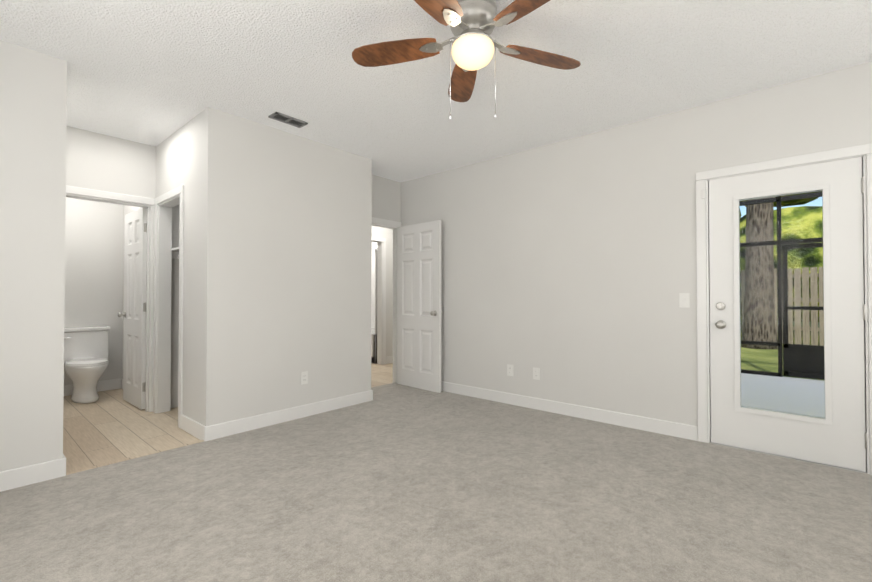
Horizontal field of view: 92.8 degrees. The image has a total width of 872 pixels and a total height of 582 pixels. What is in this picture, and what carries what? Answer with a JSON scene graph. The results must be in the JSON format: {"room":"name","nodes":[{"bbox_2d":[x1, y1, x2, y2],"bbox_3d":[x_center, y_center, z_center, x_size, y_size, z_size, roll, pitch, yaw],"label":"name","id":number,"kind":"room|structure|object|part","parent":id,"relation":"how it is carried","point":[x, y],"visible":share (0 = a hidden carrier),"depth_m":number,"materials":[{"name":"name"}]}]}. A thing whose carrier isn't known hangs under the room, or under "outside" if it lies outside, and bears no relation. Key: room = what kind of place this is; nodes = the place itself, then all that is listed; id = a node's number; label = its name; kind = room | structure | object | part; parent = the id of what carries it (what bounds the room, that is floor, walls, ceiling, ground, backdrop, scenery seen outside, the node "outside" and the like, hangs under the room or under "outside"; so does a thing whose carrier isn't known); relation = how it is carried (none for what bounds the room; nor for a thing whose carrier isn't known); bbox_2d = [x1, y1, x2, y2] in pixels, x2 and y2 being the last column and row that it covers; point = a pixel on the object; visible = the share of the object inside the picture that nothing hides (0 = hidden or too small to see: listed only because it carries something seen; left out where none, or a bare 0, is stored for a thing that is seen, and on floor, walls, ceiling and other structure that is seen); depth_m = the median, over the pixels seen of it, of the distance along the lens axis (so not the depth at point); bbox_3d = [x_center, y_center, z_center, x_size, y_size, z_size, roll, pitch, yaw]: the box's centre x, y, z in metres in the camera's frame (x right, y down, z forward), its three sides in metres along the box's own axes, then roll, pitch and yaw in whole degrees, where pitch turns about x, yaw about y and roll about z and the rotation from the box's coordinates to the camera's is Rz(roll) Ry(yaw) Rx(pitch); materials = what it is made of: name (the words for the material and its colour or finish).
{"room":"empty bedroom","nodes":[
{"label":"empty bedroom","id":0,"kind":"room"},
{"bbox_2d":[0,40,39,471],"bbox_3d":[-2.845,-0.150,2.145,0.110,2.640,1.140,-1,-1,41],"label":"wall","id":1,"kind":"structure","parent":0,"point":[33,106],"depth_m":2.47,"materials":[{"name":"paint"}]},
{"bbox_2d":[0,459,60,491],"bbox_3d":[-2.729,1.108,2.173,0.021,0.125,1.140,-1,-1,41],"label":"baseboard","id":2,"kind":"structure","parent":1,"relation":"attached to","point":[29,475],"depth_m":2.49,"materials":[{"name":"white wood"}]},
{"bbox_2d":[36,53,66,463],"bbox_3d":[-2.889,-0.139,3.025,1.330,2.640,0.110,-1,-1,41],"label":"wall","id":3,"kind":"structure","parent":0,"point":[51,194],"depth_m":2.58,"materials":[{"name":"paint"}]},
{"bbox_2d":[61,454,65,476],"bbox_3d":[-2.842,1.119,3.051,1.345,0.125,0.015,-1,-1,41],"label":"baseboard","id":4,"kind":"structure","parent":3,"relation":"attached to","point":[63,460],"depth_m":2.61,"materials":[{"name":"white wood"}]},
{"bbox_2d":[64,197,123,384],"bbox_3d":[-4.265,-0.117,4.825,0.110,2.640,1.000,-1,-1,41],"label":"wall","id":5,"kind":"structure","parent":0,"point":[94,231],"depth_m":4.96,"materials":[{"name":"paint"}]},
{"bbox_2d":[64,379,119,395],"bbox_3d":[-4.216,1.140,4.767,0.021,0.125,0.960,-1,-1,41],"label":"baseboard","id":6,"kind":"structure","parent":5,"relation":"attached to","point":[106,385],"depth_m":5.00,"materials":[{"name":"white wood"}]},
{"bbox_2d":[66,126,155,198],"bbox_3d":[-3.192,-0.130,3.773,0.110,2.640,1.060,-1,-1,41],"label":"wall","id":7,"kind":"structure","parent":0,"point":[99,161],"depth_m":3.87,"materials":[{"name":"paint"}]},
{"bbox_2d":[66,185,154,411],"bbox_3d":[-3.097,0.135,3.880,0.142,2.112,0.766,-1,-1,41],"label":"door frame","id":8,"kind":"structure","parent":7,"relation":"attached to","point":[148,309],"depth_m":4.10,"materials":[{"name":"white wood"}]},
{"bbox_2d":[63,363,392,472],"bbox_3d":[-2.407,1.238,5.253,3.550,0.060,6.430,-1,-1,41],"label":"floor","id":9,"kind":"structure","parent":0,"point":[109,426],"depth_m":3.56,"materials":[{"name":"brown wood"}]},
{"bbox_2d":[64,326,109,403],"bbox_3d":[-3.890,0.808,4.606,0.700,0.785,0.494,-1,-1,41],"label":"toilet","id":10,"kind":"object","parent":9,"relation":"on","point":[86,362],"visible":0.75,"depth_m":4.60,"materials":[{"name":"ceramic"}]},
{"bbox_3d":[-4.079,0.632,4.773,0.190,0.350,0.470,-1,-1,41],"label":"tank","id":11,"kind":"part","parent":10,"relation":"part of","materials":[{"name":"ceramic"}]},
{"bbox_3d":[-3.821,0.779,4.547,0.504,0.040,0.376,-1,-1,41],"label":"seat","id":12,"kind":"part","parent":10,"relation":"part of","materials":[{"name":"ceramic"}]},
{"bbox_3d":[-4.076,0.437,4.772,0.208,0.040,0.494,-1,-1,41],"label":"lid","id":13,"kind":"part","parent":10,"relation":"part of","materials":[{"name":"ceramic"}]},
{"bbox_2d":[66,440,203,474],"bbox_3d":[-2.087,1.172,2.940,0.040,0.016,0.840,-1,-1,41],"label":"trim","id":14,"kind":"structure","parent":9,"relation":"on","point":[109,463],"depth_m":2.89,"materials":[{"name":"plastic"}]},
{"bbox_2d":[371,249,376,363],"bbox_3d":[-1.320,0.264,7.779,1.430,1.950,0.750,-1,-1,41],"label":"refrigerator","id":15,"kind":"object","parent":9,"relation":"on","point":[373,308],"visible":0.17,"depth_m":7.08,"materials":[{"name":"metal"}]},
{"bbox_2d":[122,107,371,425],"bbox_3d":[-2.549,-0.115,5.022,3.440,2.640,1.670,-1,-1,41],"label":"wall","id":16,"kind":"structure","parent":0,"point":[277,261],"depth_m":3.69,"materials":[{"name":"paint"}]},
{"bbox_2d":[118,208,146,409],"bbox_3d":[-3.170,0.173,4.367,0.652,2.025,0.175,-1,-1,40],"label":"room door","id":17,"kind":"structure","parent":16,"relation":"in","point":[134,315],"depth_m":4.32,"materials":[{"name":"white wood"}]},
{"bbox_2d":[120,378,145,400],"bbox_3d":[-3.376,1.139,4.689,1.390,0.125,0.015,-1,-1,41],"label":"baseboard","id":18,"kind":"structure","parent":16,"relation":"attached to","point":[121,380],"depth_m":5.11,"materials":[{"name":"white wood"}]},
{"bbox_2d":[153,185,183,428],"bbox_3d":[-2.446,0.166,3.895,0.650,2.050,0.114,-1,-1,41],"label":"door frame","id":19,"kind":"structure","parent":16,"relation":"attached to","point":[164,307],"depth_m":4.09,"materials":[{"name":"white wood"}]},
{"bbox_2d":[172,247,178,258],"bbox_3d":[-2.104,-0.367,4.638,0.400,0.106,1.450,-1,-1,41],"label":"closet shelf","id":20,"kind":"object","parent":16,"relation":"attached to","point":[175,252],"visible":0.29,"depth_m":4.25,"materials":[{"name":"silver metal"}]},
{"bbox_2d":[181,414,202,439],"bbox_3d":[-2.005,1.123,3.416,0.500,0.125,0.015,-1,-1,41],"label":"baseboard","id":21,"kind":"structure","parent":16,"relation":"attached to","point":[194,428],"depth_m":3.41,"materials":[{"name":"white wood"}]},
{"bbox_2d":[202,390,372,440],"bbox_3d":[-1.248,1.129,3.875,0.021,0.125,1.700,-1,-1,41],"label":"baseboard","id":22,"kind":"structure","parent":16,"relation":"attached to","point":[220,430],"depth_m":3.70,"materials":[{"name":"white wood"}]},
{"bbox_2d":[301,371,307,384],"bbox_3d":[-1.235,0.815,3.895,0.007,0.116,0.072,-1,-1,41],"label":"outlet","id":23,"kind":"object","parent":16,"relation":"attached to","point":[304,377],"visible":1,"depth_m":3.89,"materials":[{"name":"white plastic"}]},
{"bbox_2d":[371,226,392,364],"bbox_3d":[-1.260,-0.095,6.604,0.110,2.640,2.410,-1,-1,41],"label":"wall","id":24,"kind":"structure","parent":0,"point":[385,233],"depth_m":7.03,"materials":[{"name":"paint"}]},
{"bbox_2d":[372,237,385,364],"bbox_3d":[-1.179,0.170,6.683,0.128,2.112,0.884,-1,-1,41],"label":"door frame","id":25,"kind":"structure","parent":24,"relation":"attached to","point":[381,285],"depth_m":6.95,"materials":[{"name":"white wood"}]},
{"bbox_2d":[386,356,392,363],"bbox_3d":[-0.622,1.170,7.227,0.015,0.125,0.670,-1,-1,41],"label":"baseboard","id":26,"kind":"structure","parent":24,"relation":"attached to","point":[389,359],"depth_m":7.01,"materials":[{"name":"white wood"}]},
{"bbox_2d":[372,174,400,221],"bbox_3d":[-0.787,-0.113,5.166,0.110,2.640,0.860,-1,-1,41],"label":"wall","id":27,"kind":"structure","parent":0,"point":[386,198],"depth_m":5.28,"materials":[{"name":"paint"}]},
{"bbox_2d":[372,217,400,382],"bbox_3d":[-0.784,0.151,5.167,0.142,2.112,0.934,-1,-1,41],"label":"door frame","id":28,"kind":"structure","parent":27,"relation":"attached to","point":[394,228],"depth_m":5.44,"materials":[{"name":"white wood"}]},
{"bbox_2d":[0,383,871,581],"bbox_3d":[-0.032,1.192,2.007,5.265,0.072,4.650,-1,-1,41],"label":"floor carpet","id":29,"kind":"object","parent":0,"point":[393,482],"visible":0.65,"depth_m":2.21,"materials":[{"name":"grey carpet"}]},
{"bbox_2d":[0,0,871,181],"bbox_3d":[-0.604,-1.511,3.718,8.370,0.120,6.470,-1,-1,41],"label":"ceiling","id":30,"kind":"structure","parent":0,"point":[153,72],"depth_m":2.69,"materials":[{"name":"white paint"}]},
{"bbox_2d":[268,112,307,127],"bbox_3d":[-1.249,-1.448,3.517,0.130,0.012,0.290,-1,-1,41],"label":"ceiling vent","id":31,"kind":"object","parent":30,"relation":"in","point":[286,119],"visible":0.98,"depth_m":3.51,"materials":[{"name":"grey metal"}]},
{"bbox_2d":[352,0,580,119],"bbox_3d":[0.189,-1.172,2.077,1.258,0.599,1.256,-1,-1,41],"label":"ceiling fan","id":32,"kind":"object","parent":30,"relation":"hanging from","point":[473,24],"visible":1,"depth_m":2.11,"materials":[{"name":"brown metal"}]},
{"bbox_3d":[0.188,-1.200,2.118,0.218,0.110,0.218,-1,-1,41],"label":"lamp shade","id":33,"kind":"part","parent":32,"relation":"part of","materials":[{"name":"white glass"}]},
{"bbox_2d":[401,62,871,425],"bbox_3d":[1.510,-0.129,3.838,5.320,2.640,0.150,-1,-1,41],"label":"wall","id":34,"kind":"structure","parent":0,"point":[568,268],"depth_m":3.75,"materials":[{"name":"paint"}]},
{"bbox_2d":[397,220,441,392],"bbox_3d":[-0.228,0.182,5.142,0.776,2.025,0.175,-1,-1,44],"label":"bedroom door","id":35,"kind":"structure","parent":34,"relation":"in","point":[419,312],"depth_m":5.09,"materials":[{"name":"white wood"}]},
{"bbox_2d":[507,364,512,375],"bbox_3d":[0.779,0.832,4.357,0.072,0.116,0.007,-1,-1,41],"label":"electrical outlet","id":36,"kind":"object","parent":34,"relation":"attached to","point":[509,370],"visible":1,"depth_m":4.36,"materials":[{"name":"white plastic"}]},
{"bbox_2d":[533,368,539,379],"bbox_3d":[1.005,0.830,4.160,0.072,0.116,0.007,-1,-1,41],"label":"electrical outlet","id":37,"kind":"object","parent":34,"relation":"attached to","point":[536,373],"visible":1,"depth_m":4.16,"materials":[{"name":"white plastic"}]},
{"bbox_2d":[441,381,697,440],"bbox_3d":[1.455,1.127,3.760,5.100,0.125,0.015,-1,-1,41],"label":"baseboard","id":38,"kind":"structure","parent":34,"relation":"attached to","point":[679,430],"depth_m":3.84,"materials":[{"name":"white wood"}]},
{"bbox_2d":[679,293,689,307],"bbox_3d":[1.983,0.074,3.313,0.072,0.116,0.017,-1,-1,41],"label":"light switch","id":39,"kind":"object","parent":34,"relation":"attached to","point":[684,300],"visible":1,"depth_m":3.31,"materials":[{"name":"white plastic"}]},
{"bbox_2d":[696,143,871,474],"bbox_3d":[2.470,0.123,2.981,1.000,2.115,0.178,-1,-1,41],"label":"door frame","id":40,"kind":"structure","parent":34,"relation":"attached to","point":[840,153],"depth_m":3.06,"materials":[{"name":"white wood"}]},
{"bbox_2d":[709,157,866,471],"bbox_3d":[2.456,0.149,2.956,0.846,2.030,0.184,-1,-1,41],"label":"entry door","id":41,"kind":"structure","parent":34,"relation":"in","point":[836,435],"depth_m":2.85,"materials":[{"name":"white wood"}]},
{"bbox_2d":[711,442,866,473],"bbox_3d":[2.481,1.173,2.980,0.840,0.014,0.165,-1,-1,41],"label":"sill","id":42,"kind":"structure","parent":34,"relation":"attached to","point":[791,458],"depth_m":2.89,"materials":[{"name":"grey metal"}]},
{"label":"outside","id":43,"kind":"structure","parent":0,"visible":0},
{"bbox_2d":[740,319,822,379],"bbox_3d":[21.082,1.564,23.957,60.000,0.150,55.930,-1,-1,41],"label":"lawn","id":44,"kind":"structure","parent":43,"point":[764,355],"depth_m":7.94,"materials":[{"name":"green plant"}]},
{"bbox_2d":[741,197,777,348],"bbox_3d":[7.302,-6.423,9.846,5.975,15.495,6.403,-1,-1,41],"label":"pine tree","id":45,"kind":"object","parent":44,"relation":"on","point":[752,308],"depth_m":9.44,"materials":[{"name":"brown plant"}]},
{"bbox_2d":[739,191,822,321],"bbox_3d":[12.068,-6.203,14.950,42.149,15.769,10.476,-1,-1,41],"label":"trees","id":46,"kind":"object","parent":44,"relation":"on","point":[798,220],"depth_m":10.97,"materials":[{"name":"green plant"}]},
{"bbox_2d":[740,267,823,345],"bbox_3d":[8.248,0.378,10.740,30.000,1.895,0.060,-1,-1,41],"label":"fence","id":47,"kind":"object","parent":44,"relation":"on","point":[814,298],"depth_m":10.10,"materials":[{"name":"brown wood"}]},
{"bbox_2d":[741,373,824,416],"bbox_3d":[4.190,1.275,4.159,8.700,0.120,3.880,-1,-1,41],"label":"patio slab","id":48,"kind":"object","parent":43,"point":[796,405],"depth_m":4.91,"materials":[{"name":"concrete"}]},
{"bbox_2d":[739,192,823,379],"bbox_3d":[4.193,-0.085,4.180,8.550,2.600,3.850,-1,-1,41],"label":"screen enclosure","id":49,"kind":"object","parent":48,"relation":"on","point":[788,354],"depth_m":5.95,"materials":[{"name":"brown metal"}]}
]}

